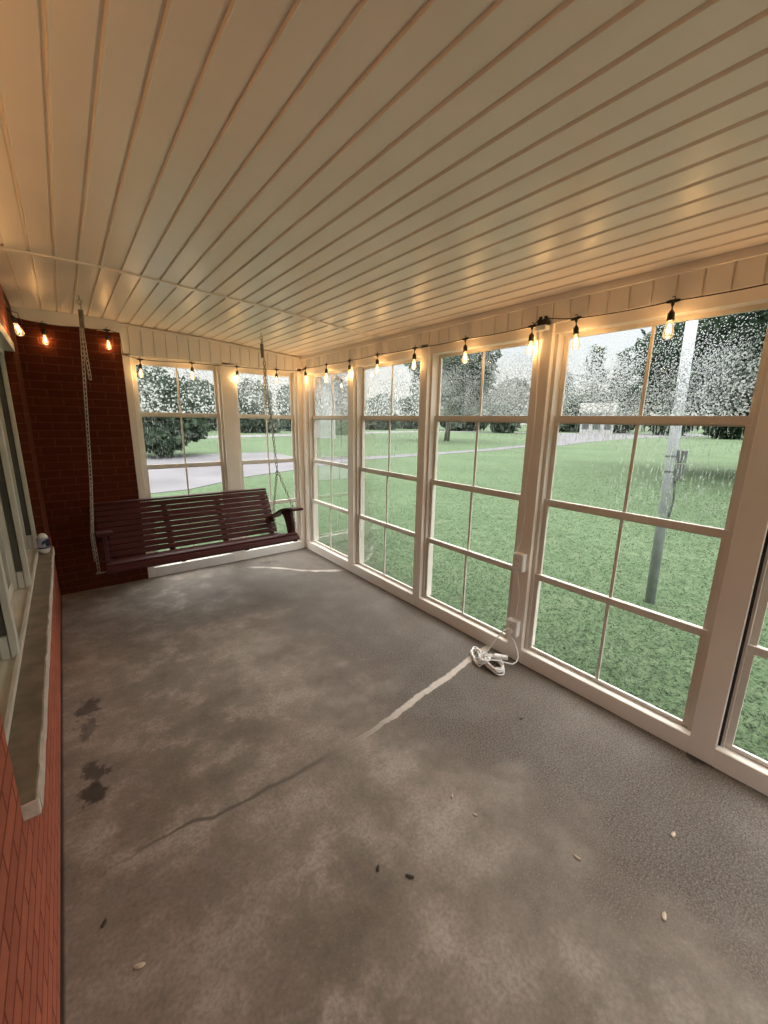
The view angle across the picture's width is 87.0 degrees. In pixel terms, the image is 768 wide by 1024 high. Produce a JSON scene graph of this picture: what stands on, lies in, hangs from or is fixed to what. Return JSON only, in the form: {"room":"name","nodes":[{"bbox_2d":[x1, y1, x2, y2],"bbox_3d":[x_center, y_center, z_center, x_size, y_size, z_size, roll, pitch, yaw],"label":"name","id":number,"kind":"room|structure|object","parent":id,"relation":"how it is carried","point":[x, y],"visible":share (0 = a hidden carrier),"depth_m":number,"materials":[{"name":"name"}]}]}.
{"room":"sunroom","nodes":[
{"label":"sunroom","id":0,"kind":"room"},
{"bbox_2d":[0,284,60,1023],"bbox_3d":[-1.083,0.327,0.967,0.220,2.900,6.560,-9,16,-37],"label":"wall","id":1,"kind":"structure","parent":0,"point":[30,848],"depth_m":0.99,"materials":[{"name":"red brick"}]},
{"bbox_2d":[0,323,14,351],"bbox_3d":[-1.746,-0.880,1.724,0.077,0.060,2.662,-9,16,-37],"label":"trim","id":2,"kind":"structure","parent":1,"relation":"attached to","point":[6,343],"depth_m":2.45,"materials":[{"name":"white paint"}]},
{"bbox_2d":[0,347,38,745],"bbox_3d":[-1.823,-0.169,1.825,0.143,1.413,2.668,-9,16,-37],"label":"window","id":3,"kind":"structure","parent":1,"relation":"in","point":[19,553],"depth_m":2.20,"materials":[{"name":"white paint"}]},
{"bbox_2d":[2,288,49,539],"bbox_3d":[-2.858,-0.683,3.090,0.220,1.921,0.750,-9,16,-37],"label":"wall pier","id":4,"kind":"object","parent":1,"relation":"attached to","point":[12,359],"visible":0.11,"depth_m":2.94,"materials":[{"name":"brown brick"}]},
{"bbox_2d":[8,546,52,804],"bbox_3d":[-1.791,0.535,2.018,0.195,0.047,2.652,-9,16,-37],"label":"ledge","id":5,"kind":"object","parent":1,"relation":"attached to","point":[28,712],"visible":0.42,"depth_m":1.44,"materials":[{"name":"stone"}]},
{"bbox_2d":[21,796,41,820],"bbox_3d":[-0.918,0.770,1.049,0.039,0.045,0.019,-9,16,-37],"label":"mortar","id":6,"kind":"object","parent":5,"relation":"attached to","point":[31,809],"visible":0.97,"depth_m":1.04,"materials":[{"name":"grey concrete"}]},
{"bbox_2d":[36,533,50,553],"bbox_3d":[-2.451,0.224,2.909,0.076,0.143,0.076,-9,16,-37],"label":"egg ornament","id":7,"kind":"object","parent":5,"relation":"on","point":[42,540],"visible":1,"depth_m":2.89,"materials":[{"name":"white ceramic"}]},
{"bbox_2d":[37,547,54,807],"bbox_3d":[-1.715,0.534,2.079,0.007,0.059,2.632,-9,16,-37],"label":"mortar","id":8,"kind":"object","parent":5,"relation":"attached to","point":[42,758],"visible":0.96,"depth_m":1.38,"materials":[{"name":"grey concrete"}]},
{"bbox_2d":[15,317,148,594],"bbox_3d":[-2.731,-0.313,3.684,0.804,2.900,0.130,-9,16,-37],"label":"wall","id":9,"kind":"structure","parent":0,"point":[52,373],"depth_m":3.58,"materials":[{"name":"brown brick"}]},
{"bbox_2d":[11,306,118,331],"bbox_3d":[-2.660,-1.604,3.398,0.716,0.105,0.122,-9,16,-37],"label":"trim","id":10,"kind":"structure","parent":9,"relation":"attached to","point":[48,317],"depth_m":3.33,"materials":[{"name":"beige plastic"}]},
{"bbox_2d":[92,327,143,377],"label":"string light","id":11,"kind":"object","parent":9,"relation":"hanging from","point":[107,336],"depth_m":3.57,"materials":[{"name":"black rubber"}]},
{"bbox_2d":[103,327,111,349],"bbox_3d":[-2.416,-1.515,3.536,0.054,0.184,0.045,-9,16,-37],"label":"socket","id":12,"kind":"object","parent":11,"relation":"attached to","point":[107,336],"depth_m":3.53,"materials":[{"name":"black rubber"}]},
{"bbox_2d":[136,357,143,377],"bbox_3d":[-2.236,-1.329,3.716,0.054,0.184,0.045,-9,16,-37],"label":"socket","id":13,"kind":"object","parent":11,"relation":"attached to","point":[140,366],"depth_m":3.71,"materials":[{"name":"black rubber"}]},
{"bbox_2d":[130,356,231,566],"bbox_3d":[-2.059,-0.497,4.196,0.795,2.094,0.096,-9,16,-37],"label":"window","id":14,"kind":"structure","parent":9,"relation":"in","point":[216,412],"depth_m":4.07,"materials":[{"name":"plastic"}]},
{"bbox_2d":[175,362,199,379],"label":"string light","id":15,"kind":"object","parent":9,"relation":"hanging from","point":[192,369],"depth_m":3.97,"materials":[{"name":"black rubber"}]},
{"bbox_2d":[189,362,194,379],"bbox_3d":[-1.885,-1.396,3.980,0.054,0.184,0.045,-9,16,-37],"label":"socket","id":16,"kind":"object","parent":15,"relation":"attached to","point":[192,369],"depth_m":3.97,"materials":[{"name":"black rubber"}]},
{"bbox_2d":[234,364,239,382],"bbox_3d":[-1.540,-1.454,4.243,0.054,0.184,0.045,-9,16,-37],"label":"socket","id":17,"kind":"object","parent":15,"relation":"attached to","point":[237,373],"depth_m":4.23,"materials":[{"name":"black rubber"}]},
{"bbox_2d":[118,322,300,359],"bbox_3d":[-1.682,-1.753,4.151,1.769,0.196,0.113,-9,16,-37],"label":"trim","id":18,"kind":"structure","parent":9,"relation":"attached to","point":[119,323],"depth_m":3.99,"materials":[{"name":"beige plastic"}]},
{"bbox_2d":[119,326,300,369],"bbox_3d":[-1.691,-1.653,4.182,1.769,0.244,0.110,-9,16,-37],"label":"fascia","id":19,"kind":"object","parent":9,"relation":"attached to","point":[136,342],"visible":0.79,"depth_m":3.97,"materials":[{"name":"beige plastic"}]},
{"bbox_2d":[154,540,301,576],"bbox_3d":[-1.723,0.504,4.671,1.652,0.104,0.110,-9,16,-37],"label":"baseboard","id":20,"kind":"structure","parent":9,"relation":"attached to","point":[160,570],"depth_m":4.51,"materials":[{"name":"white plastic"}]},
{"bbox_2d":[286,362,328,382],"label":"string light","id":21,"kind":"object","parent":9,"relation":"hanging from","point":[326,370],"depth_m":4.49,"materials":[{"name":"black rubber"}]},
{"bbox_2d":[274,367,278,384],"bbox_3d":[-1.195,-1.514,4.503,0.054,0.184,0.045,-9,16,-37],"label":"bulb","id":22,"kind":"object","parent":21,"relation":"attached to","point":[276,375],"depth_m":4.49,"materials":[{"name":"yellow glass"}]},
{"bbox_2d":[304,366,307,382],"bbox_3d":[-0.888,-1.557,4.576,0.045,0.184,0.054,-9,16,-37],"label":"bulb","id":23,"kind":"object","parent":21,"relation":"attached to","point":[305,373],"depth_m":4.57,"materials":[{"name":"yellow glass"}]},
{"bbox_2d":[324,362,327,380],"bbox_3d":[-0.601,-1.466,4.218,0.045,0.184,0.057,-9,16,-37],"label":"bulb","id":24,"kind":"object","parent":21,"relation":"attached to","point":[326,370],"depth_m":4.22,"materials":[{"name":"yellow glass"}]},
{"bbox_2d":[348,358,351,377],"bbox_3d":[-0.332,-1.381,3.881,0.045,0.184,0.057,-9,16,-37],"label":"bulb","id":25,"kind":"object","parent":21,"relation":"attached to","point":[349,366],"depth_m":3.87,"materials":[{"name":"yellow glass"}]},
{"bbox_2d":[234,366,300,539],"bbox_3d":[-1.352,-0.607,4.736,0.715,2.094,0.096,-9,16,-37],"label":"window","id":26,"kind":"structure","parent":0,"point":[290,401],"depth_m":4.68,"materials":[{"name":"plastic"}]},
{"bbox_2d":[0,0,767,356],"bbox_3d":[-0.032,-1.111,1.438,2.623,0.137,6.460,-9,16,-37],"label":"ceiling","id":27,"kind":"structure","parent":0,"point":[379,168],"depth_m":1.23,"materials":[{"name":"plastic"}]},
{"bbox_2d":[0,291,76,344],"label":"string light","id":28,"kind":"object","parent":27,"relation":"hanging from","point":[12,318],"depth_m":2.58,"materials":[{"name":"black plastic"}]},
{"bbox_2d":[6,307,24,335],"bbox_3d":[-2.301,-1.193,2.523,0.067,0.170,0.096,-9,16,-37],"label":"socket","id":29,"kind":"object","parent":28,"relation":"attached to","point":[12,318],"depth_m":2.52,"materials":[{"name":"black plastic"}]},
{"bbox_2d":[38,321,48,344],"bbox_3d":[-2.757,-1.450,3.279,0.054,0.184,0.045,-9,16,-37],"label":"socket","id":30,"kind":"object","parent":28,"relation":"attached to","point":[43,330],"depth_m":3.27,"materials":[{"name":"black rubber"}]},
{"bbox_2d":[77,295,302,574],"bbox_3d":[-1.664,-0.613,3.536,1.653,2.087,0.853,-9,16,-37],"label":"swing","id":31,"kind":"object","parent":27,"relation":"hanging from","point":[104,536],"visible":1,"depth_m":3.72,"materials":[{"name":"brown wood"}]},
{"bbox_2d":[0,246,379,338],"bbox_3d":[-1.031,-1.415,2.740,2.520,0.137,0.030,-9,16,-37],"label":"trim","id":32,"kind":"structure","parent":27,"relation":"attached to","point":[1,247],"depth_m":2.49,"materials":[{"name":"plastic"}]},
{"bbox_2d":[60,548,767,1023],"bbox_3d":[-0.108,1.464,2.018,2.902,0.550,6.560,-9,16,-37],"label":"floor","id":33,"kind":"structure","parent":0,"point":[244,744],"depth_m":1.62,"materials":[{"name":"concrete"}]},
{"bbox_2d":[122,353,154,577],"bbox_3d":[-2.383,-0.394,3.930,0.062,2.160,0.110,-9,16,-37],"label":"post","id":34,"kind":"object","parent":33,"relation":"on","point":[126,360],"visible":0.71,"depth_m":3.81,"materials":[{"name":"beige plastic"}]},
{"bbox_2d":[134,962,145,968],"bbox_3d":[-0.729,1.351,1.206,0.032,0.008,0.015,-3,13,-17],"label":"dry leaf","id":35,"kind":"object","parent":33,"relation":"on","point":[141,964],"visible":1,"depth_m":1.20,"materials":[{"name":"beige plant"}]},
{"bbox_2d":[219,362,245,561],"bbox_3d":[-1.675,-0.504,4.469,0.142,2.160,0.110,-9,16,-37],"label":"post","id":36,"kind":"object","parent":33,"relation":"on","point":[227,373],"visible":0.74,"depth_m":4.34,"materials":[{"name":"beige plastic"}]},
{"bbox_2d":[296,368,310,548],"bbox_3d":[-0.965,-0.610,4.959,0.165,2.174,0.190,-9,16,-37],"label":"post","id":37,"kind":"object","parent":33,"relation":"on","point":[301,387],"visible":0.51,"depth_m":4.89,"materials":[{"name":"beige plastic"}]},
{"bbox_2d":[347,359,355,571],"bbox_3d":[-0.293,-0.423,4.178,0.130,2.174,0.100,-9,16,-37],"label":"post","id":38,"kind":"object","parent":33,"relation":"on","point":[351,382],"visible":0.46,"depth_m":4.11,"materials":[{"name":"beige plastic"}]},
{"bbox_2d":[406,874,413,878],"bbox_3d":[0.094,1.308,1.453,0.032,0.008,0.015,5,13,18],"label":"dry leaf","id":39,"kind":"object","parent":33,"relation":"on","point":[409,876],"visible":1,"depth_m":1.45,"materials":[{"name":"brown plant"}]},
{"bbox_2d":[412,345,430,607],"bbox_3d":[0.346,-0.232,3.378,0.130,2.174,0.082,-9,16,-37],"label":"post","id":40,"kind":"object","parent":33,"relation":"on","point":[425,367],"visible":0.47,"depth_m":3.31,"materials":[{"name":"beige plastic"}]},
{"bbox_2d":[470,628,518,675],"bbox_3d":[0.722,0.908,2.747,0.225,0.248,0.316,-9,16,-37],"label":"extension cord","id":41,"kind":"object","parent":33,"relation":"on","point":[498,658],"visible":1,"depth_m":2.73,"materials":[{"name":"white plastic"}]},
{"bbox_2d":[494,653,507,659],"bbox_3d":[0.804,0.994,2.778,0.090,0.024,0.034,4,13,15],"label":"socket","id":42,"kind":"object","parent":41,"relation":"attached to","point":[496,656],"depth_m":2.76,"materials":[{"name":"white plastic"}]},
{"bbox_2d":[506,320,555,661],"bbox_3d":[0.962,-0.048,2.608,0.130,2.174,0.110,-9,16,-37],"label":"post","id":43,"kind":"object","parent":33,"relation":"on","point":[547,341],"visible":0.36,"depth_m":2.52,"materials":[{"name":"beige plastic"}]},
{"bbox_2d":[506,617,520,637],"bbox_3d":[0.876,0.782,2.742,0.050,0.112,0.078,-9,16,-37],"label":"outlet box","id":44,"kind":"object","parent":43,"relation":"attached to","point":[513,624],"visible":0.99,"depth_m":2.72,"materials":[{"name":"white plastic"}]},
{"bbox_2d":[514,571,518,619],"bbox_3d":[0.885,0.554,2.699,0.032,0.358,0.019,11,16,37],"label":"power cable","id":45,"kind":"object","parent":43,"relation":"attached to","point":[516,571],"visible":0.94,"depth_m":2.69,"materials":[{"name":"white plastic"}]},
{"bbox_2d":[512,552,526,571],"bbox_3d":[0.883,0.327,2.639,0.050,0.117,0.078,-9,16,-37],"label":"outlet box","id":46,"kind":"object","parent":43,"relation":"attached to","point":[519,559],"visible":0.98,"depth_m":2.62,"materials":[{"name":"white plastic"}]},
{"bbox_2d":[517,340,538,552],"bbox_3d":[0.896,-0.367,2.502,0.036,1.302,0.018,3,13,10],"label":"power cable","id":47,"kind":"object","parent":43,"relation":"attached to","point":[538,340],"visible":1,"depth_m":2.48,"materials":[{"name":"white plastic"}]},
{"bbox_2d":[535,324,548,340],"bbox_3d":[0.910,-1.033,2.329,0.044,0.076,0.064,-9,16,-37],"label":"adapter","id":48,"kind":"object","parent":43,"relation":"attached to","point":[540,328],"visible":1,"depth_m":2.32,"materials":[{"name":"white plastic"}]},
{"bbox_2d":[309,541,767,795],"bbox_3d":[0.983,0.976,2.773,0.110,0.104,6.140,-9,16,-37],"label":"baseboard","id":49,"kind":"structure","parent":33,"relation":"on","point":[734,764],"depth_m":2.41,"materials":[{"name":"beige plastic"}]},
{"bbox_2d":[662,911,666,920],"bbox_3d":[0.934,1.346,1.347,0.014,0.008,0.030,9,15,33],"label":"dry leaf","id":50,"kind":"object","parent":33,"relation":"on","point":[664,916],"visible":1,"depth_m":1.35,"materials":[{"name":"beige plant"}]},
{"bbox_2d":[687,374,767,764],"bbox_3d":[1.617,0.147,1.788,0.130,2.174,0.102,-9,16,-37],"label":"post","id":51,"kind":"object","parent":33,"relation":"on","point":[751,526],"visible":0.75,"depth_m":1.80,"materials":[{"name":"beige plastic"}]},
{"bbox_2d":[306,285,767,374],"bbox_3d":[-0.036,-1.052,1.474,2.782,0.400,6.520,-9,16,-37],"label":"header beam","id":52,"kind":"structure","parent":0,"point":[756,295],"depth_m":2.10,"materials":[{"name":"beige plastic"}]},
{"bbox_2d":[307,370,347,557],"bbox_3d":[-0.588,-0.556,4.563,0.096,2.094,0.902,-9,16,-37],"label":"window","id":53,"kind":"structure","parent":52,"relation":"in","point":[311,384],"depth_m":4.69,"materials":[{"name":"plastic"}]},
{"bbox_2d":[356,358,420,589],"bbox_3d":[0.042,-0.368,3.775,0.096,2.094,0.950,-9,16,-37],"label":"window","id":54,"kind":"structure","parent":52,"relation":"in","point":[362,417],"depth_m":3.84,"materials":[{"name":"plastic"}]},
{"bbox_2d":[422,340,534,639],"bbox_3d":[0.662,-0.182,2.999,0.096,2.094,0.908,-9,16,-37],"label":"window","id":55,"kind":"structure","parent":52,"relation":"in","point":[436,383],"depth_m":2.97,"materials":[{"name":"plastic"}]},
{"bbox_2d":[300,243,767,359],"bbox_3d":[1.013,-1.207,2.276,0.124,0.058,6.300,-9,16,-37],"label":"trim","id":56,"kind":"structure","parent":52,"relation":"attached to","point":[762,249],"depth_m":2.11,"materials":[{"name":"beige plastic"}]},
{"bbox_2d":[301,254,767,369],"bbox_3d":[1.017,-1.127,2.298,0.110,0.108,6.300,-9,16,-37],"label":"fascia","id":57,"kind":"object","parent":52,"relation":"attached to","point":[749,272],"visible":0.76,"depth_m":2.11,"materials":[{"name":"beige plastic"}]},
{"bbox_2d":[333,317,542,377],"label":"string light","id":58,"kind":"object","parent":57,"relation":"hanging from","point":[531,335],"depth_m":2.78,"materials":[{"name":"black rubber"}]},
{"bbox_2d":[375,353,379,373],"bbox_3d":[-0.059,-1.307,3.539,0.045,0.184,0.054,-9,16,-37],"label":"bulb","id":59,"kind":"object","parent":58,"relation":"attached to","point":[377,361],"depth_m":3.54,"materials":[{"name":"yellow glass"}]},
{"bbox_2d":[411,345,416,369],"bbox_3d":[0.239,-1.211,3.167,0.045,0.184,0.057,-9,16,-37],"label":"bulb","id":60,"kind":"object","parent":58,"relation":"attached to","point":[414,355],"depth_m":3.17,"materials":[{"name":"yellow glass"}]},
{"bbox_2d":[462,335,468,363],"bbox_3d":[0.555,-1.113,2.772,0.045,0.184,0.057,-9,16,-37],"label":"bulb","id":61,"kind":"object","parent":58,"relation":"attached to","point":[465,346],"depth_m":2.76,"materials":[{"name":"yellow glass"}]},
{"bbox_2d":[526,322,536,354],"bbox_3d":[0.868,-1.020,2.382,0.045,0.184,0.054,-9,16,-37],"label":"bulb","id":62,"kind":"object","parent":58,"relation":"attached to","point":[531,337],"depth_m":2.37,"materials":[{"name":"glass"}]},
{"bbox_2d":[542,283,767,349],"bbox_3d":[1.813,-0.744,1.198,0.045,0.212,2.946,-9,16,-37],"label":"string light","id":63,"kind":"object","parent":57,"relation":"hanging from","point":[670,316],"visible":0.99,"depth_m":1.86,"materials":[{"name":"black plastic"}]},
{"bbox_2d":[571,314,581,349],"bbox_3d":[1.032,-0.968,2.177,0.045,0.183,0.063,-9,16,-37],"label":"bulb","id":64,"kind":"object","parent":63,"relation":"attached to","point":[576,329],"depth_m":2.17,"materials":[{"name":"clear glass"}]},
{"bbox_2d":[662,296,680,339],"bbox_3d":[1.303,-0.883,1.838,0.045,0.184,0.054,-9,16,-37],"label":"bulb","id":65,"kind":"object","parent":63,"relation":"attached to","point":[670,316],"depth_m":1.83,"materials":[{"name":"clear glass"}]},
{"bbox_2d":[524,303,767,730],"bbox_3d":[1.303,0.009,2.197,0.096,2.094,0.960,-9,16,-37],"label":"window","id":66,"kind":"structure","parent":52,"relation":"in","point":[557,396],"depth_m":2.05,"materials":[{"name":"glass"}]},
{"bbox_2d":[718,530,767,766],"bbox_3d":[1.948,0.204,1.382,0.106,2.094,0.951,-9,16,-37],"label":"window","id":67,"kind":"structure","parent":52,"relation":"in","point":[749,647],"depth_m":1.82,"materials":[{"name":"plastic"}]},
{"label":"outside","id":68,"kind":"structure","parent":0,"visible":0},
{"bbox_2d":[146,433,710,493],"bbox_3d":[27.378,-10.242,56.354,127.000,0.118,34.300,-9,16,-37],"label":"driveway","id":69,"kind":"structure","parent":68,"point":[195,475],"depth_m":17.14,"materials":[{"name":"concrete"}]},
{"bbox_2d":[579,403,617,433],"bbox_3d":[43.941,-19.248,83.163,8.064,6.200,8.571,-9,16,-37],"label":"house","id":70,"kind":"structure","parent":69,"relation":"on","point":[603,429],"depth_m":81.58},
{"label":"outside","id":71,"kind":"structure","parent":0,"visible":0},
{"bbox_2d":[146,423,767,760],"bbox_3d":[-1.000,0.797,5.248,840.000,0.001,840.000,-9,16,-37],"label":"lawn","id":72,"kind":"structure","parent":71,"point":[374,485],"depth_m":7.27,"materials":[{"name":"green plant"}]},
{"bbox_2d":[136,365,212,456],"bbox_3d":[-11.421,-5.274,20.363,5.013,4.979,4.867,1,13,2],"label":"broadleaf tree","id":73,"kind":"object","parent":72,"relation":"on","point":[163,435],"visible":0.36,"depth_m":19.54,"materials":[{"name":"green plant"}]},
{"bbox_2d":[185,377,216,430],"bbox_3d":[-27.790,-16.266,64.109,6.745,9.950,7.095,7,14,24],"label":"broadleaf tree","id":74,"kind":"object","parent":72,"relation":"on","point":[198,380],"visible":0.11,"depth_m":62.12,"materials":[{"name":"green plant"}]},
{"bbox_2d":[237,378,280,432],"bbox_3d":[-18.417,-14.268,57.224,7.153,9.396,7.122,-9,16,-37],"label":"broadleaf tree","id":75,"kind":"object","parent":72,"relation":"on","point":[259,422],"visible":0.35,"depth_m":55.66,"materials":[{"name":"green plant"}]},
{"bbox_2d":[276,385,291,430],"bbox_3d":[-15.771,-17.674,70.311,7.454,9.912,7.441,-9,16,-37],"label":"broadleaf tree","id":76,"kind":"object","parent":72,"relation":"on","point":[283,426],"visible":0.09,"depth_m":68.21,"materials":[{"name":"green plant"}]},
{"bbox_2d":[315,377,338,437],"bbox_3d":[-7.213,-11.832,45.975,4.000,6.500,5.800,-1,13,-8],"label":"house","id":77,"kind":"structure","parent":72,"relation":"on","point":[325,392],"depth_m":43.75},
{"bbox_2d":[329,374,347,434],"bbox_3d":[-5.436,-13.500,54.110,4.201,9.506,4.062,-2,13,-12],"label":"broadleaf tree","id":78,"kind":"object","parent":72,"relation":"on","point":[344,423],"visible":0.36,"depth_m":52.87,"materials":[{"name":"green plant"}]},
{"bbox_2d":[365,393,398,429],"bbox_3d":[-1.417,-21.873,89.611,9.828,9.257,10.355,4,13,11],"label":"broadleaf tree","id":79,"kind":"object","parent":72,"relation":"on","point":[395,424],"visible":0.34,"depth_m":86.61,"materials":[{"name":"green plant"}]},
{"bbox_2d":[398,396,441,428],"bbox_3d":[8.657,-24.782,104.634,11.636,10.943,11.834,-9,16,-37],"label":"broadleaf tree","id":80,"kind":"object","parent":72,"relation":"on","point":[401,423],"visible":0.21,"depth_m":101.45,"materials":[{"name":"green plant"}]},
{"bbox_2d":[404,349,501,440],"bbox_3d":[6.613,-12.961,40.125,9.676,11.854,9.851,2,13,6],"label":"broadleaf tree","id":81,"kind":"object","parent":72,"relation":"on","point":[453,358],"visible":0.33,"depth_m":37.27,"materials":[{"name":"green plant"}]},
{"bbox_2d":[440,397,488,430],"bbox_3d":[17.849,-22.503,91.296,11.943,11.593,11.753,-9,16,-37],"label":"broadleaf tree","id":82,"kind":"object","parent":72,"relation":"on","point":[461,426],"visible":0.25,"depth_m":88.23,"materials":[{"name":"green plant"}]},
{"bbox_2d":[483,375,529,432],"bbox_3d":[23.743,-20.129,77.607,9.598,12.205,9.999,5,13,18],"label":"broadleaf tree","id":83,"kind":"object","parent":72,"relation":"on","point":[499,428],"visible":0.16,"depth_m":76.41,"materials":[{"name":"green plant"}]},
{"bbox_2d":[565,373,574,395],"bbox_3d":[51.144,-31.100,113.437,9.334,16.311,11.067,-9,16,-37],"label":"pine tree","id":84,"kind":"object","parent":72,"relation":"on","point":[567,373],"visible":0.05,"depth_m":111.19,"materials":[{"name":"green plant"}]},
{"bbox_2d":[559,390,593,431],"bbox_3d":[46.984,-23.693,99.133,11.399,12.206,10.522,-9,16,-37],"label":"broadleaf tree","id":85,"kind":"object","parent":72,"relation":"on","point":[567,427],"visible":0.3,"depth_m":96.12,"materials":[{"name":"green plant"}]},
{"bbox_2d":[577,344,611,402],"bbox_3d":[61.203,-36.324,118.754,14.907,24.477,13.792,-9,16,-37],"label":"pine tree","id":86,"kind":"object","parent":72,"relation":"on","point":[600,347],"visible":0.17,"depth_m":116.29,"materials":[{"name":"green plant"}]},
{"bbox_2d":[597,384,641,432],"bbox_3d":[54.061,-22.704,92.980,9.071,12.741,9.820,-9,16,-37],"label":"broadleaf tree","id":87,"kind":"object","parent":72,"relation":"on","point":[618,430],"visible":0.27,"depth_m":89.90,"materials":[{"name":"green plant"}]},
{"bbox_2d":[608,349,637,391],"bbox_3d":[61.965,-31.496,105.225,10.712,21.041,9.618,-9,16,-37],"label":"pine tree","id":88,"kind":"object","parent":72,"relation":"on","point":[615,379],"visible":0.09,"depth_m":103.66,"materials":[{"name":"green plant"}]},
{"bbox_2d":[634,376,661,430],"bbox_3d":[79.930,-37.325,122.016,12.966,25.583,13.210,-9,16,-37],"label":"pine tree","id":89,"kind":"object","parent":72,"relation":"on","point":[637,376],"visible":0.02,"depth_m":121.57,"materials":[{"name":"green plant"}]},
{"bbox_2d":[638,383,696,435],"bbox_3d":[56.785,-20.091,80.060,10.188,12.478,11.450,-9,16,-37],"label":"broadleaf tree","id":90,"kind":"object","parent":72,"relation":"on","point":[649,402],"visible":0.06,"depth_m":79.38,"materials":[{"name":"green plant"}]},
{"bbox_2d":[644,320,697,603],"bbox_3d":[3.002,-0.808,4.133,0.224,3.851,0.154,5,13,19],"label":"utility pole","id":91,"kind":"object","parent":72,"relation":"on","point":[659,535],"visible":0.51,"depth_m":4.22,"materials":[{"name":"grey wood"}]},
{"bbox_2d":[620,309,767,436],"bbox_3d":[14.263,-5.327,14.828,10.108,8.354,9.998,4,13,12],"label":"broadleaf tree","id":92,"kind":"object","parent":72,"relation":"on","point":[731,320],"visible":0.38,"depth_m":14.38,"materials":[{"name":"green plant"}]},
{"bbox_2d":[700,409,743,439],"bbox_3d":[53.531,-15.288,62.800,8.671,11.002,9.298,-9,16,-37],"label":"broadleaf tree","id":93,"kind":"object","parent":72,"relation":"on","point":[722,435],"visible":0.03,"depth_m":62.44,"materials":[{"name":"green plant"}]},
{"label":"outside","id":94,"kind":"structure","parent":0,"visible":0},
{"bbox_2d":[206,431,709,438],"bbox_3d":[7.798,-10.859,57.683,200.657,0.120,39.481,-9,16,-37],"label":"road","id":95,"kind":"structure","parent":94,"point":[281,435],"depth_m":69.29,"materials":[{"name":"grey asphalt"}]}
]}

